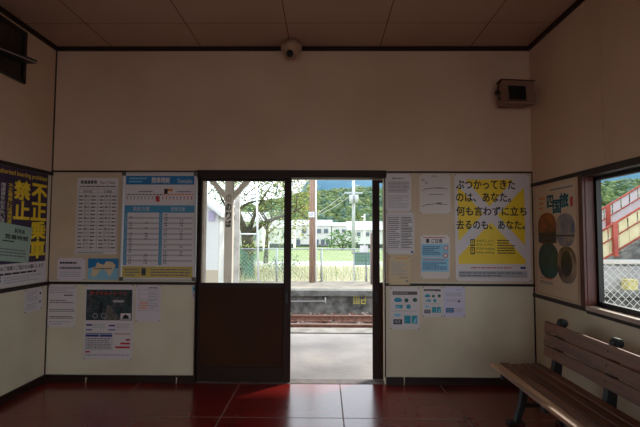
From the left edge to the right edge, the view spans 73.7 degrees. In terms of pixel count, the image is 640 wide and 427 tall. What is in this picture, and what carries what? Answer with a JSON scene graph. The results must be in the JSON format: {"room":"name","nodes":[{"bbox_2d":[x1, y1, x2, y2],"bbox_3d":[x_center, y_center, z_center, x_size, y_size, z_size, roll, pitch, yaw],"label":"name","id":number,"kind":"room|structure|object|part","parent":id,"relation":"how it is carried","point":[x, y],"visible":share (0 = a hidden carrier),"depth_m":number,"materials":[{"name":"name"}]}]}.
{"room":"railway station","nodes":[
{"label":"railway station","id":0,"kind":"room"},
{"bbox_2d":[0,13,55,395],"bbox_3d":[-2.882,-0.209,0.933,0.120,3.463,6.980,0,-3,1],"label":"wall","id":1,"kind":"structure","parent":0,"point":[26,110],"depth_m":4.06,"materials":[{"name":"beige paint"}]},
{"bbox_2d":[0,14,37,83],"bbox_3d":[-2.710,-1.486,3.438,0.162,0.490,1.150,0,-3,1],"label":"window","id":2,"kind":"structure","parent":1,"relation":"in","point":[14,59],"depth_m":3.84,"materials":[{"name":"black metal"}]},
{"bbox_3d":[-2.706,-1.361,3.436,0.154,0.180,1.060,0,-3,1],"label":"swung pane","id":3,"kind":"part","parent":2,"relation":"part of","materials":[{"name":"black metal"}]},
{"bbox_2d":[0,374,45,405],"bbox_3d":[-2.819,1.483,0.843,0.020,0.075,6.980,0,-3,1],"label":"baseboard","id":4,"kind":"structure","parent":1,"relation":"attached to","point":[13,394],"depth_m":3.98,"materials":[{"name":"brown wood"}]},
{"bbox_2d":[0,164,48,287],"bbox_3d":[-2.785,0.124,3.951,0.003,1.078,0.805,0,-3,1],"label":"poster","id":5,"kind":"object","parent":1,"relation":"attached to","point":[23,193],"visible":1,"depth_m":4.05,"materials":[{"name":"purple paper"}]},
{"bbox_2d":[0,222,31,262],"bbox_3d":[-2.782,0.266,3.861,0.002,0.386,0.514,0,-3,1],"label":"slip","id":6,"kind":"object","parent":5,"relation":"attached to","point":[15,240],"visible":1,"depth_m":3.89,"materials":[{"name":"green paper"}]},
{"bbox_2d":[0,160,53,293],"bbox_3d":[-2.814,-0.033,0.923,0.018,1.160,6.980,0,-3,1],"label":"trim","id":7,"kind":"structure","parent":1,"relation":"attached to","point":[4,290],"depth_m":4.01,"materials":[{"name":"brown wood"}]},
{"bbox_2d":[0,6,57,49],"bbox_3d":[-2.803,-1.917,1.010,0.025,0.042,6.955,0,-3,1],"label":"trim","id":8,"kind":"structure","parent":1,"relation":"attached to","point":[3,11],"depth_m":4.03,"materials":[{"name":"brown wood"}]},
{"bbox_2d":[24,287,41,312],"bbox_3d":[-2.787,0.840,4.156,0.006,0.220,0.250,0,-3,1],"label":"notice","id":9,"kind":"object","parent":1,"relation":"attached to","point":[33,297],"visible":1,"depth_m":4.16,"materials":[{"name":"white paper"}]},
{"bbox_2d":[0,382,563,426],"bbox_3d":[-0.350,1.589,0.811,5.199,0.120,7.220,0,-3,1],"label":"floor","id":10,"kind":"structure","parent":0,"point":[47,404],"depth_m":3.73,"materials":[{"name":"red tile"}]},
{"bbox_2d":[490,318,639,426],"bbox_3d":[1.703,1.223,2.699,0.584,0.826,1.836,0,-3,1],"label":"slatted bench","id":11,"kind":"object","parent":10,"relation":"on","point":[574,406],"visible":1,"depth_m":2.87,"materials":[{"name":"brown wood"}]},
{"bbox_2d":[0,0,575,45],"bbox_3d":[-0.336,-1.979,1.000,5.199,0.100,7.220,0,-3,1],"label":"ceiling","id":12,"kind":"structure","parent":0,"point":[62,22],"depth_m":3.94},
{"bbox_2d":[281,39,301,59],"bbox_3d":[-0.292,-1.656,4.352,0.212,0.190,0.212,0,-3,1],"label":"security camera","id":13,"kind":"object","parent":12,"relation":"attached to","point":[290,48],"visible":1,"depth_m":4.28,"materials":[{"name":"beige plastic"}]},
{"bbox_2d":[46,51,534,383],"bbox_3d":[-0.305,-0.012,4.450,5.199,3.463,0.120,0,-3,1],"label":"wall","id":14,"kind":"structure","parent":0,"point":[115,110],"depth_m":4.44,"materials":[{"name":"beige paint"}]},
{"bbox_2d":[47,285,76,326],"bbox_3d":[-2.630,0.944,4.354,0.290,0.427,0.006,0,-3,1],"label":"notice","id":15,"kind":"object","parent":14,"relation":"attached to","point":[62,299],"visible":1,"depth_m":4.36,"materials":[{"name":"white paper"}]},
{"bbox_2d":[57,258,85,280],"bbox_3d":[-2.548,0.572,4.372,0.286,0.231,0.006,0,-3,1],"label":"notice","id":16,"kind":"object","parent":14,"relation":"attached to","point":[68,269],"visible":1,"depth_m":4.37,"materials":[{"name":"white paper"}]},
{"bbox_2d":[75,178,118,253],"bbox_3d":[-2.300,0.024,4.399,0.427,0.787,0.005,0,-3,1],"label":"table","id":17,"kind":"object","parent":14,"relation":"attached to","point":[97,198],"visible":1,"depth_m":4.40,"materials":[{"name":"white paper"}]},
{"bbox_2d":[88,258,118,279],"bbox_3d":[-2.221,0.569,4.371,0.313,0.216,0.002,0,-3,1],"label":"map","id":18,"kind":"object","parent":14,"relation":"attached to","point":[98,268],"visible":1,"depth_m":4.37,"materials":[{"name":"blue paper"}]},
{"bbox_2d":[83,284,133,359],"bbox_3d":[-2.149,1.101,4.340,0.500,0.753,0.006,0,-3,1],"label":"poster","id":19,"kind":"object","parent":14,"relation":"attached to","point":[108,315],"visible":1,"depth_m":4.34,"materials":[{"name":"white paper"}]},
{"bbox_2d":[86,290,131,319],"bbox_3d":[-2.148,0.932,4.350,0.470,0.309,0.001,0,-3,1],"label":"photo","id":20,"kind":"object","parent":19,"relation":"attached to","point":[100,304],"depth_m":4.35,"materials":[{"name":"grey paper"}]},
{"bbox_2d":[135,285,160,321],"bbox_3d":[-1.750,0.915,4.346,0.257,0.370,0.006,0,-3,1],"label":"notice","id":21,"kind":"object","parent":14,"relation":"attached to","point":[148,297],"visible":1,"depth_m":4.35,"materials":[{"name":"white paper"}]},
{"bbox_2d":[119,172,197,280],"bbox_3d":[-1.651,0.130,4.377,0.780,1.115,0.028,0,-3,1],"label":"timetable poster","id":22,"kind":"object","parent":14,"relation":"attached to","point":[158,238],"visible":1,"depth_m":4.38,"materials":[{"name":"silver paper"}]},
{"bbox_2d":[192,286,194,298],"bbox_3d":[-1.283,0.803,4.355,0.037,0.137,0.002,0,-3,1],"label":"sticker","id":23,"kind":"object","parent":14,"relation":"attached to","point":[193,287],"visible":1,"depth_m":4.36,"materials":[{"name":"white paper"}]},
{"bbox_2d":[196,178,291,381],"bbox_3d":[-0.779,0.671,4.401,0.960,2.077,0.047,0,-3,1],"label":"door","id":24,"kind":"structure","parent":14,"relation":"in","point":[244,329],"depth_m":4.38,"materials":[{"name":"brown wood"}]},
{"bbox_3d":[-0.804,1.165,4.380,0.855,0.800,0.010,0,-3,1],"label":"panel","id":25,"kind":"part","parent":24,"relation":"part of","materials":[{"name":"brown wood"}]},
{"bbox_3d":[-0.342,0.866,4.368,0.028,0.100,0.012,0,-3,1],"label":"handle","id":26,"kind":"part","parent":24,"relation":"part of","materials":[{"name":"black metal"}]},
{"bbox_2d":[45,374,514,385],"bbox_3d":[-0.313,1.675,4.291,4.919,0.075,0.020,0,-3,1],"label":"baseboard","id":27,"kind":"structure","parent":14,"relation":"attached to","point":[49,378],"depth_m":4.29,"materials":[{"name":"black wood"}]},
{"bbox_2d":[193,170,385,383],"bbox_3d":[-0.298,0.639,4.411,1.947,2.163,0.170,0,-3,1],"label":"trim","id":28,"kind":"structure","parent":14,"relation":"attached to","point":[293,174],"depth_m":4.38,"materials":[{"name":"brown wood"}]},
{"bbox_2d":[44,51,536,376],"bbox_3d":[-0.306,0.004,4.383,4.959,3.423,0.012,0,-3,1],"label":"trim","id":29,"kind":"structure","parent":14,"relation":"attached to","point":[56,51],"depth_m":4.35,"materials":[{"name":"brown wood"}]},
{"bbox_2d":[49,172,533,282],"bbox_3d":[-0.306,0.137,4.379,4.957,1.118,0.006,0,-3,1],"label":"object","id":30,"kind":"structure","parent":14,"relation":"attached to","point":[64,184],"depth_m":4.38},
{"bbox_2d":[49,170,534,286],"bbox_3d":[-0.306,0.146,4.373,4.959,1.170,0.018,0,-3,1],"label":"trim","id":31,"kind":"structure","parent":14,"relation":"attached to","point":[50,282],"depth_m":4.35,"materials":[{"name":"brown wood"}]},
{"bbox_2d":[56,46,529,50],"bbox_3d":[-0.299,-1.724,4.468,4.959,0.042,0.025,0,-3,1],"label":"trim","id":32,"kind":"structure","parent":14,"relation":"attached to","point":[60,48],"depth_m":4.46,"materials":[{"name":"brown wood"}]},
{"bbox_2d":[372,180,382,378],"bbox_3d":[1.024,0.682,4.481,0.945,2.077,0.047,0,-3,1],"label":"door","id":33,"kind":"structure","parent":14,"relation":"in","point":[377,286],"depth_m":4.47,"materials":[{"name":"brown"}]},
{"bbox_3d":[0.588,0.874,4.458,0.028,0.100,0.012,0,-3,1],"label":"handle","id":34,"kind":"part","parent":33,"relation":"part of","materials":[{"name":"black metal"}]},
{"bbox_3d":[1.032,1.177,4.460,0.815,0.800,0.010,0,-3,1],"label":"panel","id":35,"kind":"part","parent":33,"relation":"part of","materials":[{"name":"brown wood"}]},
{"bbox_2d":[385,174,410,211],"bbox_3d":[0.804,-0.214,4.378,0.264,0.388,0.006,0,-3,1],"label":"notice","id":36,"kind":"object","parent":14,"relation":"attached to","point":[398,186],"visible":1,"depth_m":4.38,"materials":[{"name":"white paper"}]},
{"bbox_2d":[389,256,409,284],"bbox_3d":[0.804,0.574,4.323,0.215,0.295,0.006,0,-3,1],"label":"notice","id":37,"kind":"object","parent":14,"relation":"attached to","point":[399,266],"visible":1,"depth_m":4.33,"materials":[{"name":"beige paper"}]},
{"bbox_2d":[386,212,414,253],"bbox_3d":[0.818,0.201,4.356,0.288,0.425,0.006,0,-3,1],"label":"notice","id":38,"kind":"object","parent":14,"relation":"attached to","point":[399,225],"visible":1,"depth_m":4.36,"materials":[{"name":"white paper"}]},
{"bbox_2d":[390,287,419,329],"bbox_3d":[0.861,0.960,4.322,0.298,0.423,0.006,0,-3,1],"label":"guide","id":39,"kind":"object","parent":14,"relation":"attached to","point":[404,301],"visible":1,"depth_m":4.32,"materials":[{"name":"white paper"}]},
{"bbox_2d":[393,319,401,323],"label":"picture","id":40,"kind":"object","parent":39,"relation":"attached to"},
{"bbox_2d":[404,315,410,323],"bbox_3d":[0.884,1.072,4.317,0.066,0.080,0.001,0,-3,1],"label":"picture","id":41,"kind":"object","parent":39,"relation":"attached to","point":[407,319],"depth_m":4.32},
{"bbox_2d":[422,287,442,316],"bbox_3d":[1.138,0.894,4.322,0.205,0.302,0.006,0,-3,1],"label":"guide","id":42,"kind":"object","parent":14,"relation":"attached to","point":[432,300],"visible":1,"depth_m":4.32,"materials":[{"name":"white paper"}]},
{"bbox_2d":[420,235,449,278],"bbox_3d":[1.169,0.440,4.340,0.294,0.443,0.006,0,-3,1],"label":"notice","id":43,"kind":"object","parent":14,"relation":"attached to","point":[434,249],"visible":1,"depth_m":4.34,"materials":[{"name":"paper"}]},
{"bbox_2d":[419,174,450,213],"bbox_3d":[1.179,-0.204,4.374,0.316,0.408,0.006,0,-3,1],"label":"diagram","id":44,"kind":"object","parent":14,"relation":"attached to","point":[434,189],"visible":1,"depth_m":4.38,"materials":[{"name":"white paper"}]},
{"bbox_2d":[443,287,464,316],"bbox_3d":[1.357,0.895,4.320,0.222,0.304,0.006,0,-3,1],"label":"notice","id":45,"kind":"object","parent":14,"relation":"attached to","point":[453,297],"visible":1,"depth_m":4.32,"materials":[{"name":"white paper"}]},
{"bbox_2d":[454,174,530,280],"bbox_3d":[1.758,0.142,4.349,0.761,1.090,0.006,0,-3,1],"label":"poster","id":46,"kind":"object","parent":14,"relation":"attached to","point":[492,211],"visible":1,"depth_m":4.35,"materials":[{"name":"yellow paper"}]},
{"bbox_2d":[459,239,526,277],"bbox_3d":[1.753,0.455,4.333,0.692,0.387,0.001,0,-3,1],"label":"print","id":47,"kind":"object","parent":46,"relation":"attached to","point":[478,258],"depth_m":4.33,"materials":[{"name":"black"}]},
{"bbox_2d":[495,79,535,107],"bbox_3d":[1.919,-1.182,4.272,0.408,0.241,0.312,0,-3,1],"label":"loudspeaker","id":48,"kind":"object","parent":14,"relation":"attached to","point":[511,93],"visible":1,"depth_m":4.17,"materials":[{"name":"brown plastic"}]},
{"bbox_3d":[1.919,-1.187,4.197,0.406,0.181,0.044,1,-3,-6],"label":"knob","id":49,"kind":"part","parent":48,"relation":"part of","materials":[{"name":"black metal"}]},
{"bbox_2d":[508,85,526,99],"bbox_3d":[1.929,-1.181,4.171,0.175,0.140,0.024,1,-3,-6],"label":"grille","id":50,"kind":"object","parent":48,"relation":"attached to","point":[515,92],"depth_m":4.17,"materials":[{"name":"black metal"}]},
{"bbox_2d":[529,0,639,421],"bbox_3d":[2.196,-0.192,0.878,0.120,3.463,6.980,0,-3,1],"label":"wall","id":51,"kind":"structure","parent":0,"point":[567,119],"depth_m":3.50,"materials":[{"name":"beige paint"}]},
{"bbox_2d":[528,0,584,49],"bbox_3d":[2.131,-1.901,0.957,0.025,0.042,6.955,0,-3,1],"label":"trim","id":52,"kind":"structure","parent":51,"relation":"attached to","point":[576,3],"depth_m":3.88,"materials":[{"name":"brown wood"}]},
{"bbox_2d":[535,181,578,301],"bbox_3d":[2.163,0.247,3.930,0.002,1.020,0.680,0,-3,1],"label":"poster","id":53,"kind":"object","parent":51,"relation":"attached to","point":[556,228],"visible":1,"depth_m":3.88,"materials":[{"name":"beige paper"}]},
{"bbox_2d":[540,277,568,284],"bbox_3d":[2.160,0.635,3.947,0.001,0.055,0.495,0,-3,1],"label":"print","id":54,"kind":"object","parent":53,"relation":"attached to","point":[543,280],"depth_m":3.95,"materials":[{"name":"orange"}]},
{"bbox_2d":[531,156,639,328],"bbox_3d":[2.126,0.089,0.864,0.018,1.156,6.980,0,-3,1],"label":"trim","id":55,"kind":"structure","parent":51,"relation":"attached to","point":[634,159],"depth_m":3.47,"materials":[{"name":"brown wood"}]},
{"bbox_2d":[599,0,604,164],"bbox_3d":[2.157,-0.057,3.039,0.004,3.423,0.379,0,-3,1],"label":"trim","id":56,"kind":"structure","parent":51,"relation":"attached to","point":[599,0],"depth_m":3.28,"materials":[{"name":"beige wood"}]},
{"bbox_2d":[577,161,639,324],"bbox_3d":[2.194,0.154,2.029,0.137,1.099,3.015,0,-3,1],"label":"window","id":57,"kind":"structure","parent":51,"relation":"in","point":[589,201],"depth_m":3.45,"materials":[{"name":"brown wood"}]},
{"bbox_3d":[2.190,0.216,3.499,0.097,1.065,0.063,0,-3,1],"label":"post","id":58,"kind":"part","parent":57,"relation":"part of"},
{"bbox_3d":[2.174,0.685,2.001,0.093,0.034,3.015,0,-3,1],"label":"sill","id":59,"kind":"part","parent":57,"relation":"part of","materials":[{"name":"brown wood"}]},
{"bbox_3d":[2.243,0.144,2.024,0.040,1.055,2.905,0,-3,1],"label":"frame","id":60,"kind":"part","parent":57,"relation":"part of","materials":[{"name":"brown metal"}]},
{"label":"outside","id":61,"kind":"structure","parent":0,"visible":0},
{"bbox_3d":[0.965,1.906,-2.655,30.000,1.090,14.120,0,-3,1],"label":"yard","id":62,"kind":"structure","parent":61,"visible":0},
{"bbox_2d":[603,259,639,309],"bbox_3d":[4.501,1.100,4.320,3.930,1.265,0.056,0,-3,1],"label":"fence","id":63,"kind":"object","parent":62,"relation":"on","point":[605,261],"visible":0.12,"depth_m":4.35,"materials":[{"name":"white metal"}]},
{"bbox_3d":[4.516,0.499,4.352,3.900,0.048,0.048,0,-3,1],"label":"rail","id":64,"kind":"part","parent":63,"relation":"part of","materials":[{"name":"white metal"}]},
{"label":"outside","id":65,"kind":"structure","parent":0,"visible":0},
{"bbox_2d":[295,246,345,247],"bbox_3d":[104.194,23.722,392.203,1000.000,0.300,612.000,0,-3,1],"label":"ground","id":66,"kind":"structure","parent":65,"point":[332,246],"depth_m":89.71,"materials":[{"name":"green"}]},
{"bbox_2d":[269,220,296,247],"bbox_3d":[-8.114,4.128,85.994,6.657,5.524,8.700,0,-3,1],"label":"house","id":67,"kind":"structure","parent":66,"relation":"on","point":[273,244],"depth_m":81.98,"materials":[{"name":"grey"}]},
{"bbox_2d":[296,220,332,246],"bbox_3d":[-1.400,4.725,98.909,8.478,6.502,8.700,0,-3,1],"label":"house","id":68,"kind":"structure","parent":66,"relation":"on","point":[323,226],"depth_m":94.89,"materials":[{"name":"grey"}]},
{"bbox_2d":[331,222,346,245],"bbox_3d":[5.056,5.586,109.310,4.538,6.569,7.700,0,-3,1],"label":"house","id":69,"kind":"structure","parent":66,"relation":"on","point":[339,226],"depth_m":105.89,"materials":[{"name":"grey"}]},
{"bbox_2d":[345,221,382,247],"bbox_3d":[9.955,4.378,88.291,9.126,5.526,9.700,0,-3,1],"label":"house","id":70,"kind":"structure","parent":66,"relation":"on","point":[359,225],"depth_m":83.84,"materials":[{"name":"grey"}]},
{"bbox_3d":[71.581,-1.091,144.503,300.000,23.402,40.000,0,-3,1],"label":"wooded hill","id":71,"kind":"object","parent":66,"relation":"on","visible":0},
{"bbox_2d":[234,178,639,239],"bbox_3d":[48.842,-2.426,143.860,208.244,25.753,43.362,0,-3,1],"label":"forest","id":72,"kind":"object","parent":71,"relation":"on","point":[611,191],"visible":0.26,"depth_m":142.27,"materials":[{"name":"green plant"}]},
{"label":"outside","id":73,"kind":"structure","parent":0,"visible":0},
{"bbox_2d":[301,173,639,191],"bbox_3d":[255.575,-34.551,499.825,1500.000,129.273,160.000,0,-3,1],"label":"mountain","id":74,"kind":"structure","parent":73,"point":[322,184],"depth_m":498.39},
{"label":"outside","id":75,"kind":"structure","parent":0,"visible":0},
{"bbox_2d":[291,296,639,313],"bbox_3d":[5.133,2.750,13.069,38.000,0.900,2.500,0,-3,1],"label":"platform","id":76,"kind":"object","parent":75,"point":[336,304],"depth_m":11.88,"materials":[{"name":"concrete"}]},
{"bbox_2d":[291,297,325,303],"bbox_3d":[-2.604,2.409,11.848,5.550,0.190,0.040,0,-3,1],"label":"drain pipe","id":77,"kind":"object","parent":76,"relation":"attached to","point":[325,297],"visible":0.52,"depth_m":11.81,"materials":[{"name":"grey paint"}]},
{"bbox_2d":[353,296,365,303],"bbox_3d":[1.105,2.403,11.866,0.347,0.222,0.001,0,-3,1],"label":"painted mark","id":78,"kind":"object","parent":76,"relation":"attached to","point":[353,296],"visible":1,"depth_m":11.87,"materials":[{"name":"yellow paint"}]},
{"bbox_2d":[233,281,639,297],"bbox_3d":[5.134,2.293,13.043,38.000,0.150,2.600,0,-3,1],"label":"platform","id":79,"kind":"object","parent":76,"relation":"on","point":[298,288],"depth_m":12.09,"materials":[{"name":"grey concrete"}]},
{"bbox_2d":[206,194,224,282],"bbox_3d":[-4.674,0.413,13.573,3.500,3.602,1.750,0,-3,1],"label":"hut","id":80,"kind":"object","parent":79,"relation":"on","point":[214,233],"visible":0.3,"depth_m":12.92,"materials":[{"name":"grey"}]},
{"bbox_3d":[-3.277,0.074,12.932,0.194,0.305,0.025,0,-3,1],"label":"vent panel","id":81,"kind":"part","parent":80,"relation":"part of","materials":[{"name":"purple"}]},
{"bbox_2d":[234,182,258,282],"bbox_3d":[-2.277,-0.098,13.449,0.798,4.632,0.120,0,-3,1],"label":"frame","id":82,"kind":"object","parent":79,"relation":"on","point":[237,233],"visible":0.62,"depth_m":13.37,"materials":[{"name":"white metal"}]},
{"bbox_3d":[-2.605,0.767,13.407,0.150,2.895,0.120,0,-3,1],"label":"post","id":83,"kind":"part","parent":82,"relation":"part of","materials":[{"name":"white metal"}]},
{"bbox_2d":[233,248,382,281],"bbox_3d":[-1.450,1.722,14.295,15.060,1.130,0.060,0,-3,1],"label":"fence","id":84,"kind":"object","parent":79,"relation":"on","point":[274,249],"visible":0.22,"depth_m":14.28,"materials":[{"name":"grey metal"}]},
{"bbox_3d":[-1.450,1.722,14.295,0.055,1.130,0.055,1,-3,-22],"label":"fence post","id":85,"kind":"part","parent":84,"relation":"part of","materials":[{"name":"grey metal"}]},
{"bbox_3d":[-1.448,1.188,14.323,15.000,0.040,0.040,0,-3,1],"label":"rail","id":86,"kind":"part","parent":84,"relation":"part of","materials":[{"name":"grey metal"}]},
{"bbox_3d":[0.050,1.728,14.279,0.055,1.130,0.055,1,-3,-22],"label":"fence post","id":87,"kind":"part","parent":84,"relation":"part of","materials":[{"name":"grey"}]},
{"bbox_2d":[308,180,316,282],"bbox_3d":[-0.238,-0.354,14.136,0.273,5.231,0.221,0,-3,1],"label":"wooden pole","id":88,"kind":"object","parent":79,"relation":"on","point":[312,214],"visible":0.76,"depth_m":14.03,"materials":[{"name":"brown wood"}]},
{"bbox_3d":[-0.278,0.035,14.013,0.200,0.180,0.013,0,-3,1],"label":"plate","id":89,"kind":"part","parent":88,"relation":"part of","materials":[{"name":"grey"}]},
{"bbox_2d":[353,252,370,282],"bbox_3d":[1.377,1.753,13.918,0.578,1.012,0.030,0,-3,1],"label":"sign","id":90,"kind":"object","parent":79,"relation":"on","point":[358,254],"visible":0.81,"depth_m":13.93,"materials":[{"name":"teal"}]},
{"bbox_2d":[360,233,371,283],"bbox_3d":[1.473,1.430,13.571,0.392,1.620,0.155,0,-3,1],"label":"sign post","id":91,"kind":"object","parent":79,"relation":"on","point":[363,248],"visible":0.83,"depth_m":13.53,"materials":[{"name":"white metal"}]},
{"bbox_3d":[1.633,1.429,13.527,0.065,1.620,0.065,1,-3,-22],"label":"post","id":92,"kind":"part","parent":91,"relation":"part of","materials":[{"name":"brown"}]},
{"bbox_2d":[602,185,639,288],"bbox_3d":[11.605,-0.728,13.790,8.137,6.034,2.390,0,-3,1],"label":"stair","id":93,"kind":"structure","parent":79,"relation":"on","point":[623,242],"depth_m":12.88,"materials":[{"name":"metal"}]},
{"bbox_3d":[10.011,0.215,14.833,0.124,1.000,0.100,0,-3,1],"label":"post","id":94,"kind":"part","parent":93,"relation":"part of","materials":[{"name":"red metal"}]},
{"bbox_3d":[8.857,0.770,12.813,0.124,1.030,0.100,0,-3,1],"label":"post","id":95,"kind":"part","parent":93,"relation":"part of","materials":[{"name":"red metal"}]},
{"bbox_3d":[11.616,-0.819,14.911,8.121,4.910,0.040,0,-3,1],"label":"rail","id":96,"kind":"part","parent":93,"relation":"part of","materials":[{"name":"metal"}]},
{"bbox_3d":[11.606,-0.744,14.952,8.080,5.650,0.030,0,-3,1],"label":"panel","id":97,"kind":"part","parent":93,"relation":"part of","materials":[{"name":"grey metal"}]},
{"bbox_3d":[11.617,-1.218,14.932,8.134,4.933,0.066,0,-3,1],"label":"hand rail","id":98,"kind":"part","parent":93,"relation":"part of","materials":[{"name":"red metal"}]},
{"bbox_3d":[11.596,-1.324,12.935,8.134,4.933,0.066,0,-3,1],"label":"hand rail","id":99,"kind":"part","parent":93,"relation":"part of","materials":[{"name":"red metal"}]},
{"bbox_3d":[11.593,-0.465,12.889,8.129,4.924,0.056,0,-3,1],"label":"rail","id":100,"kind":"part","parent":93,"relation":"part of","materials":[{"name":"metal"}]},
{"bbox_3d":[11.595,-0.925,12.914,8.121,4.910,0.040,0,-3,1],"label":"rail","id":101,"kind":"part","parent":93,"relation":"part of","materials":[{"name":"metal"}]},
{"bbox_3d":[11.585,-0.849,12.955,8.080,5.650,0.030,0,-3,1],"label":"panel","id":102,"kind":"part","parent":93,"relation":"part of","materials":[{"name":"yellow metal"}]},
{"bbox_2d":[621,279,638,289],"bbox_3d":[8.887,2.042,12.265,0.320,0.300,0.340,0,-3,1],"label":"storage bin","id":103,"kind":"object","parent":79,"relation":"on","point":[628,284],"visible":0.75,"depth_m":12.12,"materials":[{"name":"yellow plastic"}]},
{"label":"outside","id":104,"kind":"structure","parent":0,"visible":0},
{"bbox_2d":[233,261,382,265],"bbox_3d":[15.249,2.849,23.721,150.000,0.010,4.000,0,-3,1],"label":"path","id":105,"kind":"structure","parent":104,"point":[273,262],"depth_m":23.89,"materials":[{"name":"grey concrete"}]},
{"bbox_2d":[243,196,283,262],"bbox_3d":[-3.084,0.904,24.035,2.987,3.895,2.033,0,-3,1],"label":"tree","id":106,"kind":"object","parent":105,"relation":"on","point":[266,227],"visible":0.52,"depth_m":23.91,"materials":[{"name":"green plant"}]},
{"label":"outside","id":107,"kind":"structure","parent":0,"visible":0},
{"bbox_2d":[233,265,382,280],"bbox_3d":[10.188,2.523,18.034,80.000,0.056,7.500,0,-3,1],"label":"grass verge","id":108,"kind":"structure","parent":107,"point":[328,279],"depth_m":16.09,"materials":[{"name":"green plant"}]},
{"bbox_2d":[240,250,256,278],"bbox_3d":[-2.545,1.881,15.150,0.760,1.247,0.014,0,-3,1],"label":"shrub","id":109,"kind":"object","parent":108,"relation":"on","point":[245,261],"visible":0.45,"depth_m":15.15,"materials":[{"name":"green plant"}]},
{"bbox_2d":[207,180,319,277],"bbox_3d":[-2.448,0.160,16.041,5.051,5.247,2.459,0,-3,1],"label":"leaning tree","id":110,"kind":"object","parent":108,"relation":"on","point":[247,240],"visible":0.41,"depth_m":15.87,"materials":[{"name":"green plant"}]},
{"bbox_2d":[264,252,299,272],"bbox_3d":[-1.576,2.028,17.537,1.578,0.986,1.034,0,-3,1],"label":"shrub","id":111,"kind":"object","parent":108,"relation":"on","point":[282,252],"visible":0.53,"depth_m":17.44,"materials":[{"name":"green plant"}]},
{"bbox_2d":[233,259,382,280],"bbox_3d":[0.673,2.109,16.887,15.149,0.649,5.076,0,-3,1],"label":"grass blades","id":112,"kind":"object","parent":108,"relation":"on","point":[298,271],"visible":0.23,"depth_m":15.99,"materials":[{"name":"beige plant"}]},
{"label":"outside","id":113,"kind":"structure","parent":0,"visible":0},
{"bbox_2d":[290,333,372,378],"bbox_3d":[1.053,2.341,5.608,30.000,1.096,2.430,0,-3,1],"label":"platform","id":114,"kind":"object","parent":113,"point":[312,356],"depth_m":5.29,"materials":[{"name":"concrete"}]},
{"bbox_2d":[201,181,206,282],"bbox_3d":[-1.319,0.481,4.705,0.102,2.504,0.100,0,-3,1],"label":"wall post","id":115,"kind":"object","parent":114,"relation":"on","point":[204,221],"visible":0.04,"depth_m":4.69,"materials":[{"name":"beige"}]},
{"bbox_2d":[209,181,249,282],"bbox_3d":[-1.361,0.652,6.367,0.680,2.339,0.125,0,-3,1],"label":"post","id":116,"kind":"object","parent":114,"relation":"on","point":[230,194],"visible":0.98,"depth_m":6.34,"materials":[{"name":"beige paint"}]},
{"bbox_2d":[291,327,371,333],"bbox_3d":[1.067,1.843,6.701,30.000,0.014,0.360,0,-3,1],"label":"platform edge","id":117,"kind":"structure","parent":114,"relation":"on","point":[293,329],"depth_m":6.68,"materials":[{"name":"concrete"}]},
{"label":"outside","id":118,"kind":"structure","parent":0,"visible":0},
{"bbox_2d":[233,248,382,261],"bbox_3d":[25.600,5.065,56.541,230.000,0.899,62.000,0,-3,1],"label":"field","id":119,"kind":"structure","parent":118,"point":[325,257],"depth_m":39.12,"materials":[{"name":"green plant"}]},
{"bbox_2d":[234,212,270,251],"bbox_3d":[-9.098,2.430,55.550,4.850,5.284,7.700,0,-3,1],"label":"house","id":120,"kind":"structure","parent":119,"relation":"on","point":[247,216],"depth_m":52.58,"materials":[{"name":"grey"}]},
{"bbox_2d":[324,229,360,248],"bbox_3d":[3.231,3.835,61.825,5.368,3.172,3.246,0,-3,1],"label":"shrub","id":121,"kind":"object","parent":119,"relation":"on","point":[348,242],"visible":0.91,"depth_m":61.59,"materials":[{"name":"green plant"}]},
{"bbox_2d":[344,180,362,253],"bbox_3d":[3.297,-0.462,41.895,1.800,8.850,0.690,0,-3,1],"label":"concrete utility pole","id":122,"kind":"object","parent":119,"relation":"on","point":[353,198],"visible":0.83,"depth_m":41.83,"materials":[{"name":"grey concrete"}]},
{"bbox_2d":[361,214,364,244],"bbox_3d":[7.085,3.007,69.867,0.610,5.810,0.220,0,-3,1],"label":"street lamp","id":123,"kind":"object","parent":119,"relation":"on","point":[364,214],"visible":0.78,"depth_m":69.80,"materials":[{"name":"white metal"}]},
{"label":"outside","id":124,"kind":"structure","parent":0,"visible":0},
{"bbox_2d":[291,313,371,323],"bbox_3d":[5.092,2.664,9.293,38.000,0.102,5.150,0,-3,1],"label":"track bed","id":125,"kind":"object","parent":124,"point":[291,313],"depth_m":11.65,"materials":[{"name":"brown gravel"}]},
{"bbox_2d":[292,312,369,323],"bbox_3d":[3.111,2.659,10.093,18.049,0.149,3.380,0,-3,1],"label":"ballast stones","id":126,"kind":"object","parent":125,"relation":"on","point":[363,313],"visible":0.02,"depth_m":11.24,"materials":[{"name":"brown"}]},
{"bbox_2d":[291,315,371,327],"bbox_3d":[5.101,2.646,10.095,37.000,0.233,1.950,0,-3,1],"label":"railway track","id":127,"kind":"object","parent":125,"relation":"on","point":[305,318],"visible":0.06,"depth_m":10.63,"materials":[{"name":"brown metal"}]},
{"bbox_3d":[5.107,2.634,10.611,37.000,0.153,0.110,0,-3,1],"label":"rail","id":128,"kind":"part","parent":127,"relation":"part of","materials":[{"name":"brown metal"}]},
{"bbox_3d":[5.095,2.577,9.543,37.000,0.153,0.110,0,-3,1],"label":"rail","id":129,"kind":"part","parent":127,"relation":"part of","materials":[{"name":"brown metal"}]}
]}

